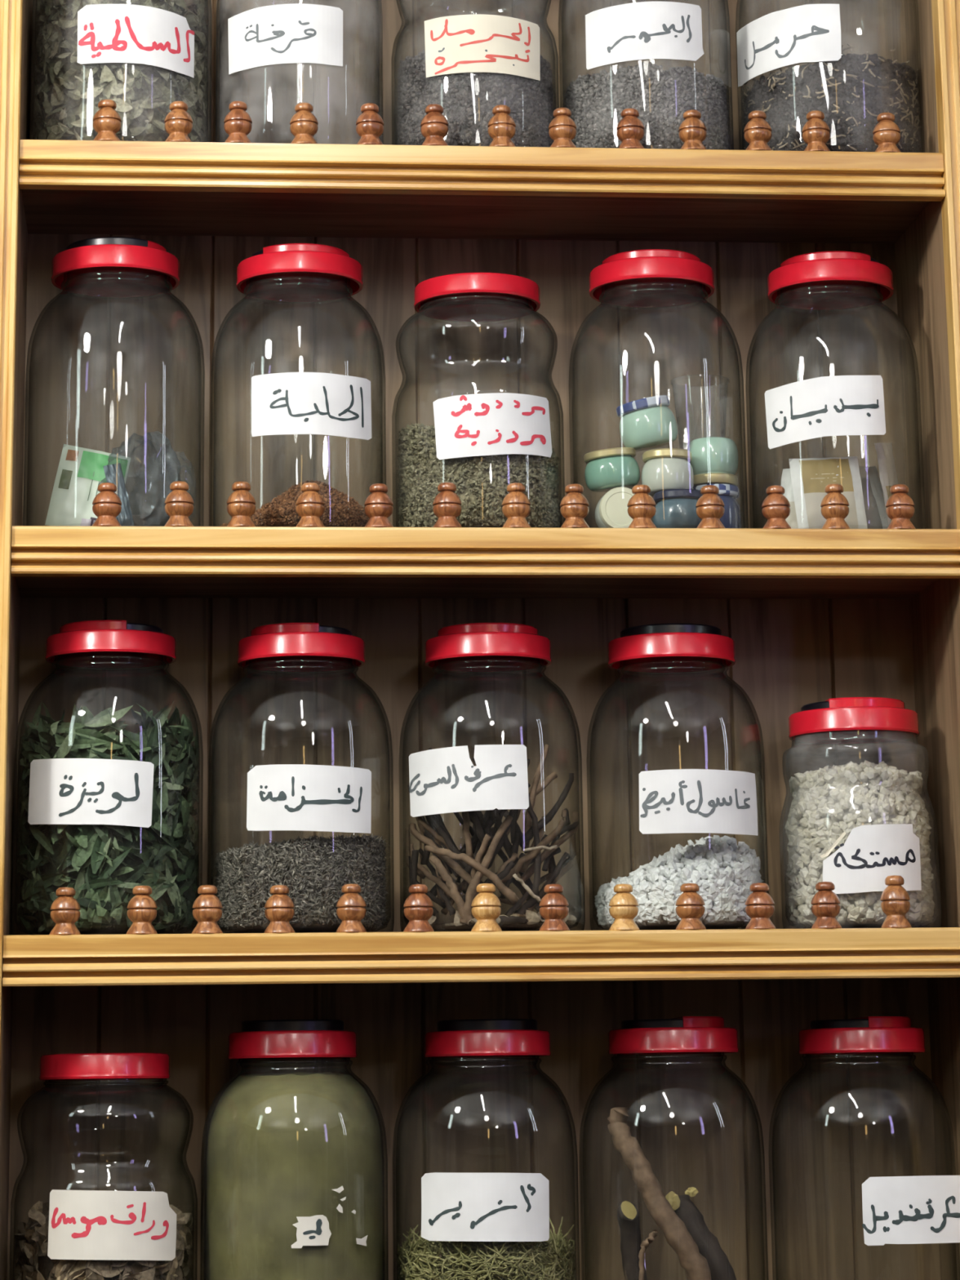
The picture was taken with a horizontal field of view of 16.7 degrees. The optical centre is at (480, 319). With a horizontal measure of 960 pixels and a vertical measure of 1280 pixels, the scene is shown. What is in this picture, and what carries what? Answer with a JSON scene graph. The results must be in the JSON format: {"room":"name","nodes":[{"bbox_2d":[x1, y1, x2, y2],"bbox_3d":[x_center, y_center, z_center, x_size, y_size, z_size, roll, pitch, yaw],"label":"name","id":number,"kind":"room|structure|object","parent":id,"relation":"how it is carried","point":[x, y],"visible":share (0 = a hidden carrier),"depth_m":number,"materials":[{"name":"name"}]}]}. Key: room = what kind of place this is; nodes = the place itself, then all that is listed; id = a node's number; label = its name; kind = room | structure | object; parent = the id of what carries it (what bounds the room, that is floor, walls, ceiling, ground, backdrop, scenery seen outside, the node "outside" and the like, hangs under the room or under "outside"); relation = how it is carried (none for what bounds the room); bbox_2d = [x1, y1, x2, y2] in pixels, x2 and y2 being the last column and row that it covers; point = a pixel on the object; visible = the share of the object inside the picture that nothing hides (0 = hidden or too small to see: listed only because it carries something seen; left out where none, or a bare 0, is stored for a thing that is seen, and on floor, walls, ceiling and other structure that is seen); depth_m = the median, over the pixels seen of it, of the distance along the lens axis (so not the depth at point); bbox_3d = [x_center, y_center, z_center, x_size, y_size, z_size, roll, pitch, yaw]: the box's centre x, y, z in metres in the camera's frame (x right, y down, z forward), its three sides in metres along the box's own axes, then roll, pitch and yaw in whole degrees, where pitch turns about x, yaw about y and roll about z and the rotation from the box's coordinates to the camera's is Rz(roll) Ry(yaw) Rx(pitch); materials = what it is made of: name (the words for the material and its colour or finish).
{"room":"herb and spice shop","nodes":[
{"label":"herb and spice shop","id":0,"kind":"room"},
{"bbox_3d":[0.027,1.756,0.254,7.000,0.100,5.060,1,-14,-5],"label":"floor","id":1,"kind":"structure","parent":0,"visible":0},
{"bbox_2d":[0,0,959,1279],"bbox_3d":[0.010,0.797,2.841,0.960,2.985,0.253,1,-14,-5],"label":"shelf unit","id":2,"kind":"object","parent":1,"relation":"on","point":[835,610],"visible":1,"depth_m":3.01,"materials":[{"name":"brown wood"}]},
{"bbox_2d":[8,1053,197,1279],"bbox_3d":[-0.324,0.763,2.824,0.160,0.253,0.162,-6,-15,22],"label":"jar","id":3,"kind":"object","parent":2,"relation":"on","point":[84,1224],"visible":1,"depth_m":2.75,"materials":[{"name":"clear glass"}]},
{"bbox_2d":[13,1200,193,1279],"bbox_3d":[-0.323,0.815,2.811,0.153,0.131,0.149,1,-14,-5],"label":"leaves","id":4,"kind":"object","parent":3,"relation":"in","point":[32,1261],"visible":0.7,"depth_m":2.77,"materials":[{"name":"plant"}]},
{"bbox_2d":[11,619,203,935],"bbox_3d":[-0.330,0.411,2.910,0.167,0.278,0.168,1,-14,-5],"label":"jar","id":5,"kind":"object","parent":2,"relation":"on","point":[63,791],"visible":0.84,"depth_m":2.84,"materials":[{"name":"clear glass"}]},
{"bbox_2d":[16,701,199,932],"bbox_3d":[-0.329,0.441,2.903,0.159,0.202,0.159,1,-14,-5],"label":"verbena leaves","id":6,"kind":"object","parent":5,"relation":"in","point":[103,864],"visible":0.89,"depth_m":2.85,"materials":[{"name":"green plant"}]},
{"bbox_2d":[22,236,204,526],"bbox_3d":[-0.333,0.070,2.993,0.163,0.279,0.163,1,-14,-5],"label":"jar","id":7,"kind":"object","parent":2,"relation":"on","point":[113,267],"depth_m":2.99,"materials":[{"name":"clear glass"}]},
{"bbox_2d":[44,444,130,525],"bbox_3d":[-0.351,0.153,2.936,0.076,0.089,0.019,1,-14,-9],"label":"sachet","id":8,"kind":"object","parent":7,"relation":"in","point":[80,472],"visible":0.7,"depth_m":2.93,"materials":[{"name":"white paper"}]},
{"bbox_2d":[57,469,72,488],"bbox_3d":[-0.371,0.143,2.934,0.009,0.018,0.002,12,-27,-5],"label":"print","id":9,"kind":"object","parent":8,"relation":"attached to","point":[64,482],"depth_m":2.93},
{"bbox_2d":[99,434,180,526],"bbox_3d":[-0.309,0.147,2.951,0.081,0.095,0.062,1,-14,-5],"label":"plastic bag","id":10,"kind":"object","parent":7,"relation":"in","point":[149,441],"visible":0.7,"depth_m":2.96,"materials":[{"name":"plastic"}]},
{"bbox_2d":[29,0,212,142],"bbox_3d":[-0.336,-0.269,3.075,0.168,0.276,0.170,1,-14,-5],"label":"jar","id":11,"kind":"object","parent":2,"relation":"on","point":[107,33],"visible":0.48,"depth_m":2.99,"materials":[{"name":"clear glass"}]},
{"bbox_2d":[33,0,208,142],"bbox_3d":[-0.336,-0.244,3.069,0.161,0.213,0.159,-1,-14,0],"label":"sage leaves","id":12,"kind":"object","parent":11,"relation":"in","point":[69,91],"visible":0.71,"depth_m":3.01,"materials":[{"name":"beige plant"}]},
{"bbox_2d":[200,1019,388,1279],"bbox_3d":[-0.161,0.751,2.843,0.162,0.280,0.163,1,-14,-5],"label":"jar","id":13,"kind":"object","parent":2,"relation":"on","point":[268,1039],"visible":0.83,"depth_m":2.83,"materials":[{"name":"clear glass"}]},
{"bbox_2d":[205,1071,382,1279],"bbox_3d":[-0.161,0.769,2.839,0.152,0.228,0.152,13,-19,-43],"label":"powder","id":14,"kind":"object","parent":13,"relation":"in","point":[279,1144],"visible":0.97,"depth_m":2.79,"materials":[{"name":"green food"}]},
{"bbox_2d":[209,243,386,526],"bbox_3d":[-0.167,0.074,3.008,0.161,0.275,0.162,1,-14,-5],"label":"jar","id":15,"kind":"object","parent":2,"relation":"on","point":[322,403],"visible":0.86,"depth_m":2.96,"materials":[{"name":"clear glass"}]},
{"bbox_2d":[216,480,369,527],"bbox_3d":[-0.166,0.174,2.984,0.151,0.053,0.150,-12,-18,38],"label":"seeds","id":16,"kind":"object","parent":15,"relation":"in","point":[341,509],"visible":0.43,"depth_m":2.93,"materials":[{"name":"food"}]},
{"bbox_2d":[215,0,383,144],"bbox_3d":[-0.170,-0.267,3.091,0.157,0.276,0.158,1,-14,-5],"label":"jar","id":17,"kind":"object","parent":2,"relation":"on","point":[295,33],"visible":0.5,"depth_m":3.02,"materials":[{"name":"clear glass"}]},
{"bbox_2d":[207,622,394,933],"bbox_3d":[-0.160,0.413,2.926,0.165,0.276,0.167,1,-14,-5],"label":"jar","id":18,"kind":"object","parent":2,"relation":"on","point":[281,797],"visible":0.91,"depth_m":2.86,"materials":[{"name":"clear glass"}]},
{"bbox_2d":[213,832,389,931],"bbox_3d":[-0.159,0.498,2.902,0.157,0.086,0.150,1,-14,-5],"label":"dried lavender","id":19,"kind":"object","parent":18,"relation":"in","point":[314,870],"visible":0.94,"depth_m":2.85,"materials":[{"name":"grey plant"}]},
{"bbox_2d":[391,0,559,144],"bbox_3d":[-0.005,-0.250,3.103,0.158,0.245,0.159,12,-19,-43],"label":"jar","id":20,"kind":"object","parent":2,"relation":"on","point":[477,42],"visible":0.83,"depth_m":3.03,"materials":[{"name":"clear glass"}]},
{"bbox_2d":[396,50,554,146],"bbox_3d":[-0.004,-0.194,3.088,0.147,0.114,0.147,-13,-18,41],"label":"seeds","id":21,"kind":"object","parent":20,"relation":"in","point":[468,100],"visible":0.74,"depth_m":3.03,"materials":[{"name":"food"}]},
{"bbox_2d":[391,271,565,527],"bbox_3d":[-0.002,0.089,3.021,0.158,0.247,0.159,-6,-15,22],"label":"jar","id":22,"kind":"object","parent":2,"relation":"on","point":[466,425],"visible":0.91,"depth_m":2.96,"materials":[{"name":"clear glass"}]},
{"bbox_2d":[396,422,560,527],"bbox_3d":[-0.001,0.150,3.005,0.148,0.107,0.147,-11,-17,35],"label":"herb","id":23,"kind":"object","parent":22,"relation":"in","point":[481,482],"visible":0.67,"depth_m":2.95,"materials":[{"name":"green plant"}]},
{"bbox_2d":[392,1018,580,1279],"bbox_3d":[0.005,0.754,2.859,0.162,0.279,0.163,1,-14,-5],"label":"jar","id":24,"kind":"object","parent":2,"relation":"on","point":[455,1206],"visible":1,"depth_m":2.79,"materials":[{"name":"clear glass"}]},
{"bbox_2d":[397,1217,575,1279],"bbox_3d":[0.007,0.830,2.834,0.155,0.104,0.141,3,-14,-15],"label":"dried herbs","id":25,"kind":"object","parent":24,"relation":"in","point":[549,1260],"visible":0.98,"depth_m":2.79,"materials":[{"name":"plant"}]},
{"bbox_2d":[399,622,585,932],"bbox_3d":[0.010,0.415,2.942,0.165,0.276,0.166,1,-14,-5],"label":"jar","id":26,"kind":"object","parent":2,"relation":"on","point":[442,780],"visible":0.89,"depth_m":2.89,"materials":[{"name":"clear glass"}]},
{"bbox_2d":[404,827,426,879],"bbox_3d":[-0.058,0.478,2.938,0.020,0.047,0.007,-6,-15,20],"label":"stick","id":27,"kind":"object","parent":26,"relation":"in","point":[420,873],"visible":0.75,"depth_m":2.94,"materials":[{"name":"wood"}]},
{"bbox_2d":[411,849,445,908],"bbox_3d":[-0.046,0.495,2.900,0.036,0.050,0.008,10,-17,-37],"label":"stick","id":28,"kind":"object","parent":26,"relation":"in","point":[415,855],"visible":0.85,"depth_m":2.89,"materials":[{"name":"wood"}]},
{"bbox_2d":[409,843,451,897],"bbox_3d":[-0.041,0.488,2.898,0.042,0.048,0.008,3,-14,-13],"label":"stick","id":29,"kind":"object","parent":26,"relation":"in","point":[424,870],"visible":0.86,"depth_m":2.90,"materials":[{"name":"wood"}]},
{"bbox_2d":[417,816,449,849],"bbox_3d":[-0.038,0.452,2.894,0.037,0.041,0.008,3,-14,-15],"label":"stick","id":30,"kind":"object","parent":26,"relation":"in","point":[420,820],"visible":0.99,"depth_m":2.89,"materials":[{"name":"wood"}]},
{"bbox_2d":[409,808,462,896],"bbox_3d":[-0.037,0.478,2.914,0.051,0.092,0.009,1,-14,-8],"label":"stick","id":31,"kind":"object","parent":26,"relation":"in","point":[420,827],"visible":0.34,"depth_m":2.92,"materials":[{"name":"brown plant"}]},
{"bbox_2d":[420,820,430,864],"bbox_3d":[-0.045,0.450,2.916,0.008,0.069,0.023,10,-18,-39],"label":"stick","id":32,"kind":"object","parent":31,"relation":"on","point":[425,857],"visible":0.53,"depth_m":2.91,"materials":[{"name":"wood"}]},
{"bbox_2d":[417,848,455,915],"bbox_3d":[-0.038,0.499,2.908,0.034,0.060,0.007,-2,-14,5],"label":"stick","id":33,"kind":"object","parent":26,"relation":"in","point":[451,910],"visible":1,"depth_m":2.90,"materials":[{"name":"wood"}]},
{"bbox_2d":[408,822,471,884],"bbox_3d":[-0.029,0.476,2.889,0.072,0.066,0.009,-5,-14,17],"label":"stick","id":34,"kind":"object","parent":26,"relation":"in","point":[452,864],"visible":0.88,"depth_m":2.89,"materials":[{"name":"wood"}]},
{"bbox_2d":[429,854,475,926],"bbox_3d":[-0.025,0.499,2.864,0.042,0.063,0.012,-6,-15,21],"label":"stick","id":35,"kind":"object","parent":26,"relation":"in","point":[455,895],"visible":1,"depth_m":2.86,"materials":[{"name":"wood"}]},
{"bbox_2d":[426,814,481,884],"bbox_3d":[-0.024,0.466,2.888,0.055,0.074,0.007,1,-14,-8],"label":"stick","id":36,"kind":"object","parent":26,"relation":"in","point":[433,818],"visible":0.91,"depth_m":2.89,"materials":[{"name":"wood"}]},
{"bbox_2d":[464,818,493,872],"bbox_3d":[-0.002,0.466,2.893,0.032,0.052,0.008,7,-16,-29],"label":"stick","id":37,"kind":"object","parent":36,"relation":"on","point":[488,824],"visible":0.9,"depth_m":2.90,"materials":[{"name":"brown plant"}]},
{"bbox_2d":[424,815,483,883],"bbox_3d":[-0.023,0.468,2.900,0.062,0.071,0.007,7,-15,-28],"label":"stick","id":38,"kind":"object","parent":26,"relation":"in","point":[428,820],"visible":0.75,"depth_m":2.89,"materials":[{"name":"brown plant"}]},
{"bbox_2d":[459,809,490,853],"bbox_3d":[-0.003,0.451,2.910,0.034,0.052,0.008,1,-14,-5],"label":"stick","id":39,"kind":"object","parent":38,"relation":"on","point":[487,814],"visible":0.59,"depth_m":2.91,"materials":[{"name":"wood"}]},
{"bbox_2d":[440,853,474,915],"bbox_3d":[-0.013,0.491,2.946,0.010,0.088,0.055,-14,-19,42],"label":"stick","id":40,"kind":"object","parent":26,"relation":"in","point":[444,911],"visible":0.25,"depth_m":2.93,"materials":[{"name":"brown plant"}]},
{"bbox_2d":[462,811,474,857],"bbox_3d":[-0.012,0.441,2.881,0.008,0.065,0.018,-9,-16,29],"label":"stick","id":41,"kind":"object","parent":26,"relation":"in","point":[467,836],"visible":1,"depth_m":2.88,"materials":[{"name":"wood"}]},
{"bbox_2d":[424,844,519,904],"bbox_3d":[-0.008,0.485,2.865,0.084,0.053,0.020,-3,-14,8],"label":"stick","id":42,"kind":"object","parent":26,"relation":"in","point":[507,892],"visible":1,"depth_m":2.86,"materials":[{"name":"wood"}]},
{"bbox_2d":[467,810,490,847],"bbox_3d":[-0.002,0.426,2.877,0.009,0.074,0.033,-10,-17,34],"label":"stick","id":43,"kind":"object","parent":26,"relation":"in","point":[473,814],"visible":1,"depth_m":2.87,"materials":[{"name":"wood"}]},
{"bbox_2d":[471,834,491,897],"bbox_3d":[0.000,0.484,2.866,0.013,0.068,0.021,9,-17,-35],"label":"stick","id":44,"kind":"object","parent":26,"relation":"in","point":[483,846],"visible":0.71,"depth_m":2.87,"materials":[{"name":"wood"}]},
{"bbox_2d":[459,814,512,924],"bbox_3d":[0.006,0.480,2.863,0.048,0.094,0.010,0,-14,-1],"label":"stick","id":45,"kind":"object","parent":26,"relation":"in","point":[471,891],"visible":0.98,"depth_m":2.86,"materials":[{"name":"wood"}]},
{"bbox_2d":[462,808,515,893],"bbox_3d":[0.009,0.471,2.905,0.059,0.072,0.009,-11,-17,36],"label":"stick","id":46,"kind":"object","parent":26,"relation":"in","point":[512,811],"visible":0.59,"depth_m":2.90,"materials":[{"name":"wood"}]},
{"bbox_2d":[463,860,515,902],"bbox_3d":[0.008,0.495,2.875,0.047,0.040,0.008,0,-14,-4],"label":"stick","id":47,"kind":"object","parent":26,"relation":"in","point":[505,872],"visible":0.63,"depth_m":2.88,"materials":[{"name":"wood"}]},
{"bbox_2d":[471,756,518,861],"bbox_3d":[0.014,0.438,2.912,0.057,0.099,0.009,12,-19,-43],"label":"stick","id":48,"kind":"object","parent":26,"relation":"in","point":[495,817],"visible":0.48,"depth_m":2.91,"materials":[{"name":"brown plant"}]},
{"bbox_2d":[475,810,493,841],"bbox_3d":[0.000,0.436,2.907,0.037,0.064,0.007,5,-15,-24],"label":"stick","id":49,"kind":"object","parent":48,"relation":"on","point":[480,816],"visible":0.36,"depth_m":2.90,"materials":[{"name":"wood"}]},
{"bbox_2d":[427,910,577,929],"bbox_3d":[0.015,0.533,2.901,0.144,0.019,0.117,1,-14,-5],"label":"flakes","id":50,"kind":"object","parent":26,"relation":"in","point":[533,918],"visible":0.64,"depth_m":2.87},
{"bbox_2d":[494,852,518,886],"bbox_3d":[0.015,0.496,2.884,0.042,0.055,0.008,6,-15,-26],"label":"stick","id":51,"kind":"object","parent":26,"relation":"in","point":[514,855],"visible":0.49,"depth_m":2.89,"materials":[{"name":"wood"}]},
{"bbox_2d":[498,832,520,898],"bbox_3d":[0.027,0.483,2.900,0.024,0.058,0.008,9,-17,-34],"label":"stick","id":52,"kind":"object","parent":26,"relation":"in","point":[517,840],"visible":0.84,"depth_m":2.90,"materials":[{"name":"wood"}]},
{"bbox_2d":[461,847,560,900],"bbox_3d":[0.026,0.495,2.916,0.097,0.051,0.007,3,-14,-15],"label":"stick","id":53,"kind":"object","parent":26,"relation":"in","point":[557,850],"visible":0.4,"depth_m":2.93,"materials":[{"name":"wood"}]},
{"bbox_2d":[519,816,546,873],"bbox_3d":[0.047,0.466,2.910,0.028,0.050,0.008,-3,-14,10],"label":"stick","id":54,"kind":"object","parent":53,"relation":"on","point":[541,831],"visible":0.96,"depth_m":2.91,"materials":[{"name":"wood"}]},
{"bbox_2d":[521,744,549,852],"bbox_3d":[0.049,0.427,2.926,0.027,0.095,0.008,-4,-14,11],"label":"stick","id":55,"kind":"object","parent":53,"relation":"on","point":[528,821],"visible":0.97,"depth_m":2.92,"materials":[{"name":"wood"}]},
{"bbox_2d":[498,915,544,925],"bbox_3d":[0.039,0.523,2.856,0.049,0.010,0.011,4,-15,-20],"label":"stick","id":56,"kind":"object","parent":26,"relation":"in","point":[504,920],"visible":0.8,"depth_m":2.85,"materials":[{"name":"wood"}]},
{"bbox_2d":[511,878,541,912],"bbox_3d":[0.041,0.515,2.935,0.040,0.048,0.009,-2,-14,4],"label":"stick","id":57,"kind":"object","parent":26,"relation":"in","point":[517,883],"visible":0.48,"depth_m":2.93,"materials":[{"name":"wood"}]},
{"bbox_2d":[512,873,541,902],"bbox_3d":[0.041,0.496,2.861,0.027,0.025,0.005,4,-15,-20],"label":"stick","id":58,"kind":"object","parent":26,"relation":"in","point":[526,887],"visible":0.98,"depth_m":2.86,"materials":[{"name":"wood"}]},
{"bbox_2d":[506,771,557,835],"bbox_3d":[0.040,0.439,2.932,0.065,0.070,0.010,5,-15,-23],"label":"stick","id":59,"kind":"object","parent":26,"relation":"in","point":[552,776],"visible":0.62,"depth_m":2.94,"materials":[{"name":"wood"}]},
{"bbox_2d":[510,759,529,844],"bbox_3d":[0.035,0.429,2.920,0.009,0.073,0.031,6,-15,-27],"label":"stick","id":60,"kind":"object","parent":59,"relation":"on","point":[513,831],"visible":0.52,"depth_m":2.92,"materials":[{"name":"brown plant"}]},
{"bbox_2d":[501,809,566,884],"bbox_3d":[0.046,0.465,2.894,0.062,0.063,0.010,-5,-14,15],"label":"stick","id":61,"kind":"object","parent":26,"relation":"in","point":[517,868],"visible":0.98,"depth_m":2.89,"materials":[{"name":"wood"}]},
{"bbox_2d":[527,793,541,895],"bbox_3d":[0.047,0.464,2.896,0.014,0.089,0.010,1,-14,-5],"label":"stick","id":62,"kind":"object","parent":26,"relation":"in","point":[535,820],"visible":0.87,"depth_m":2.89,"materials":[{"name":"wood"}]},
{"bbox_2d":[505,854,570,916],"bbox_3d":[0.052,0.506,2.924,0.081,0.059,0.008,11,-18,-40],"label":"stick","id":63,"kind":"object","parent":26,"relation":"in","point":[544,877],"visible":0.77,"depth_m":2.91,"materials":[{"name":"wood"}]},
{"bbox_2d":[513,851,568,915],"bbox_3d":[0.054,0.504,2.916,0.052,0.060,0.008,2,-14,-12],"label":"stick","id":64,"kind":"object","parent":26,"relation":"in","point":[531,902],"visible":0.83,"depth_m":2.92,"materials":[{"name":"wood"}]},
{"bbox_2d":[521,773,574,843],"bbox_3d":[0.060,0.434,2.912,0.048,0.062,0.008,1,-14,-5],"label":"stick","id":65,"kind":"object","parent":26,"relation":"in","point":[528,836],"visible":1,"depth_m":2.91,"materials":[{"name":"wood"}]},
{"bbox_2d":[520,811,578,881],"bbox_3d":[0.062,0.471,2.927,0.054,0.062,0.008,0,-14,-2],"label":"stick","id":66,"kind":"object","parent":26,"relation":"in","point":[569,833],"visible":0.8,"depth_m":2.92,"materials":[{"name":"wood"}]},
{"bbox_2d":[528,832,576,911],"bbox_3d":[0.063,0.494,2.929,0.056,0.074,0.009,7,-16,-30],"label":"stick","id":67,"kind":"object","parent":26,"relation":"in","point":[569,864],"visible":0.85,"depth_m":2.94,"materials":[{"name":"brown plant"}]},
{"bbox_2d":[542,808,570,871],"bbox_3d":[0.069,0.467,2.945,0.009,0.059,0.049,-9,-16,29],"label":"stick","id":68,"kind":"object","parent":26,"relation":"in","point":[546,862],"visible":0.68,"depth_m":2.94,"materials":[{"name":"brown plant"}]},
{"bbox_2d":[539,821,578,842],"bbox_3d":[0.070,0.457,2.922,0.045,0.029,0.008,8,-16,-32],"label":"stick","id":69,"kind":"object","parent":26,"relation":"in","point":[574,825],"visible":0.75,"depth_m":2.92,"materials":[{"name":"wood"}]},
{"bbox_2d":[558,0,733,150],"bbox_3d":[0.157,-0.264,3.122,0.164,0.276,0.165,1,-14,-5],"label":"jar","id":70,"kind":"object","parent":2,"relation":"on","point":[642,30],"visible":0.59,"depth_m":3.04,"materials":[{"name":"clear glass"}]},
{"bbox_2d":[564,62,728,149],"bbox_3d":[0.158,-0.182,3.102,0.154,0.093,0.153,-8,-15,26],"label":"grains","id":71,"kind":"object","parent":70,"relation":"in","point":[596,103],"visible":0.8,"depth_m":3.04,"materials":[{"name":"grey food"}]},
{"bbox_2d":[568,248,748,528],"bbox_3d":[0.164,0.078,3.040,0.162,0.273,0.162,1,-14,-5],"label":"jar","id":72,"kind":"object","parent":2,"relation":"on","point":[648,278],"visible":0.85,"depth_m":3.04,"materials":[{"name":"clear glass"}]},
{"bbox_2d":[594,487,634,528],"bbox_3d":[0.127,0.176,2.990,0.043,0.043,0.043,1,-14,-5],"label":"pot","id":73,"kind":"object","parent":72,"relation":"in","point":[611,511],"visible":0.53,"depth_m":2.97,"materials":[{"name":"ceramic"}]},
{"bbox_2d":[583,447,639,492],"bbox_3d":[0.121,0.137,2.998,0.051,0.039,0.051,-6,-15,21],"label":"pot","id":74,"kind":"object","parent":73,"relation":"on","point":[606,469],"visible":0.98,"depth_m":2.98,"materials":[{"name":"green ceramic"}]},
{"bbox_2d":[616,395,677,451],"bbox_3d":[0.153,0.095,3.011,0.057,0.051,0.053,3,-14,-16],"label":"pot","id":75,"kind":"object","parent":74,"relation":"on","point":[647,423],"visible":0.98,"depth_m":2.99,"materials":[{"name":"ceramic"}]},
{"bbox_2d":[652,488,702,528],"bbox_3d":[0.182,0.176,2.973,0.052,0.037,0.052,1,-14,-5],"label":"pot","id":76,"kind":"object","parent":72,"relation":"in","point":[675,508],"visible":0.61,"depth_m":2.95,"materials":[{"name":"ceramic"}]},
{"bbox_2d":[641,448,693,496],"bbox_3d":[0.171,0.140,2.989,0.048,0.038,0.048,1,-14,-5],"label":"pot","id":77,"kind":"object","parent":76,"relation":"on","point":[664,468],"visible":0.9,"depth_m":2.97,"materials":[{"name":"white ceramic"}]},
{"bbox_2d":[692,484,741,528],"bbox_3d":[0.216,0.178,3.006,0.047,0.048,0.047,1,-14,-5],"label":"pot","id":78,"kind":"object","parent":72,"relation":"in","point":[728,493],"visible":0.3,"depth_m":2.99,"materials":[{"name":"ceramic"}]},
{"bbox_2d":[687,436,738,487],"bbox_3d":[0.214,0.132,3.016,0.048,0.043,0.048,1,-14,-5],"label":"pot","id":79,"kind":"object","parent":78,"relation":"on","point":[715,460],"visible":0.82,"depth_m":3.00,"materials":[{"name":"green ceramic"}]},
{"bbox_2d":[578,1016,768,1279],"bbox_3d":[0.169,0.755,2.875,0.163,0.279,0.163,1,-14,-5],"label":"jar","id":80,"kind":"object","parent":2,"relation":"on","point":[681,1035],"visible":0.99,"depth_m":2.86,"materials":[{"name":"clear glass"}]},
{"bbox_2d":[617,1200,647,1279],"bbox_3d":[0.132,0.815,2.823,0.023,0.109,0.051,-8,-15,26],"label":"root","id":81,"kind":"object","parent":80,"relation":"in","point":[628,1214],"visible":0.95,"depth_m":2.82,"materials":[{"name":"brown plant"}]},
{"bbox_2d":[638,1229,657,1279],"bbox_3d":[0.143,0.822,2.796,0.018,0.088,0.010,-8,-15,26],"label":"root","id":82,"kind":"object","parent":80,"relation":"in","point":[646,1242],"visible":1,"depth_m":2.80,"materials":[{"name":"brown plant"}]},
{"bbox_2d":[607,1106,711,1279],"bbox_3d":[0.161,0.777,2.822,0.098,0.194,0.032,1,-14,-5],"label":"root","id":83,"kind":"object","parent":80,"relation":"in","point":[677,1235],"visible":1,"depth_m":2.81,"materials":[{"name":"brown plant"}]},
{"bbox_2d":[674,1194,736,1279],"bbox_3d":[0.198,0.820,2.840,0.075,0.121,0.033,-3,-14,10],"label":"root","id":84,"kind":"object","parent":80,"relation":"in","point":[708,1246],"visible":0.66,"depth_m":2.83,"materials":[{"name":"brown plant"}]},
{"bbox_2d":[665,1191,679,1210],"bbox_3d":[0.167,0.765,2.846,0.014,0.017,0.007,1,-14,-5],"label":"chip","id":85,"kind":"object","parent":84,"relation":"on","point":[673,1198],"visible":0.8,"depth_m":2.84,"materials":[{"name":"yellow wood"}]},
{"bbox_2d":[586,622,768,930],"bbox_3d":[0.177,0.417,2.958,0.161,0.275,0.162,1,-14,-5],"label":"jar","id":86,"kind":"object","parent":2,"relation":"on","point":[677,801],"visible":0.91,"depth_m":2.90,"materials":[{"name":"clear glass"}]},
{"bbox_2d":[594,835,763,928],"bbox_3d":[0.178,0.503,2.935,0.148,0.082,0.147,-14,-19,43],"label":"white granules","id":87,"kind":"object","parent":86,"relation":"in","point":[724,871],"visible":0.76,"depth_m":2.88,"materials":[{"name":"stone"}]},
{"bbox_2d":[735,0,915,150],"bbox_3d":[0.334,-0.262,3.139,0.179,0.276,0.179,1,-14,-5],"label":"jar","id":88,"kind":"object","parent":2,"relation":"on","point":[807,33],"visible":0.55,"depth_m":3.06,"materials":[{"name":"clear glass"}]},
{"bbox_2d":[741,43,920,152],"bbox_3d":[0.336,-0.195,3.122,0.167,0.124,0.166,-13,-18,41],"label":"seeds","id":89,"kind":"object","parent":88,"relation":"in","point":[793,110],"visible":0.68,"depth_m":3.05,"materials":[{"name":"grey food"}]},
{"bbox_2d":[745,251,926,528],"bbox_3d":[0.330,0.079,3.055,0.162,0.273,0.163,1,-14,-5],"label":"jar","id":90,"kind":"object","parent":2,"relation":"on","point":[835,405],"visible":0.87,"depth_m":3.01,"materials":[{"name":"clear glass"}]},
{"bbox_2d":[781,468,798,528],"bbox_3d":[0.288,0.167,2.997,0.042,0.067,0.011,-12,-17,38],"label":"sachet","id":91,"kind":"object","parent":90,"relation":"in","point":[786,482],"visible":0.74,"depth_m":3.00,"materials":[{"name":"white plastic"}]},
{"bbox_2d":[788,456,867,528],"bbox_3d":[0.318,0.159,2.986,0.069,0.075,0.015,2,-14,-12],"label":"sachet","id":92,"kind":"object","parent":90,"relation":"in","point":[810,477],"visible":0.77,"depth_m":2.99,"materials":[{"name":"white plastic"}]},
{"bbox_2d":[799,458,853,493],"bbox_3d":[0.316,0.142,2.991,0.049,0.035,0.008,2,-14,-12],"label":"print","id":93,"kind":"object","parent":92,"relation":"attached to","point":[815,474],"depth_m":2.99},
{"bbox_2d":[860,477,882,528],"bbox_3d":[0.352,0.180,3.056,0.065,0.069,0.019,-2,-14,5],"label":"sachet","id":94,"kind":"object","parent":90,"relation":"in","point":[873,521],"visible":0.2,"depth_m":3.05,"materials":[{"name":"plastic"}]},
{"bbox_2d":[864,466,888,528],"bbox_3d":[0.355,0.168,3.022,0.056,0.075,0.018,8,-16,-33],"label":"sachet","id":95,"kind":"object","parent":90,"relation":"in","point":[877,489],"visible":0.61,"depth_m":3.03,"materials":[{"name":"paper"}]},
{"bbox_2d":[874,442,897,525],"bbox_3d":[0.379,0.158,3.019,0.009,0.094,0.050,-10,-17,34],"label":"sachet","id":96,"kind":"object","parent":90,"relation":"in","point":[887,473],"visible":0.56,"depth_m":3.02,"materials":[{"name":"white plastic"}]},
{"bbox_2d":[778,697,941,928],"bbox_3d":[0.342,0.451,2.966,0.142,0.208,0.144,11,-18,-40],"label":"jar","id":97,"kind":"object","parent":2,"relation":"on","point":[870,854],"visible":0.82,"depth_m":2.93,"materials":[{"name":"glass"}]},
{"bbox_2d":[768,1016,959,1279],"bbox_3d":[0.338,0.757,2.890,0.167,0.277,0.169,1,-14,-5],"label":"jar","id":98,"kind":"object","parent":2,"relation":"on","point":[917,1209],"visible":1,"depth_m":2.81,"materials":[{"name":"clear glass"}]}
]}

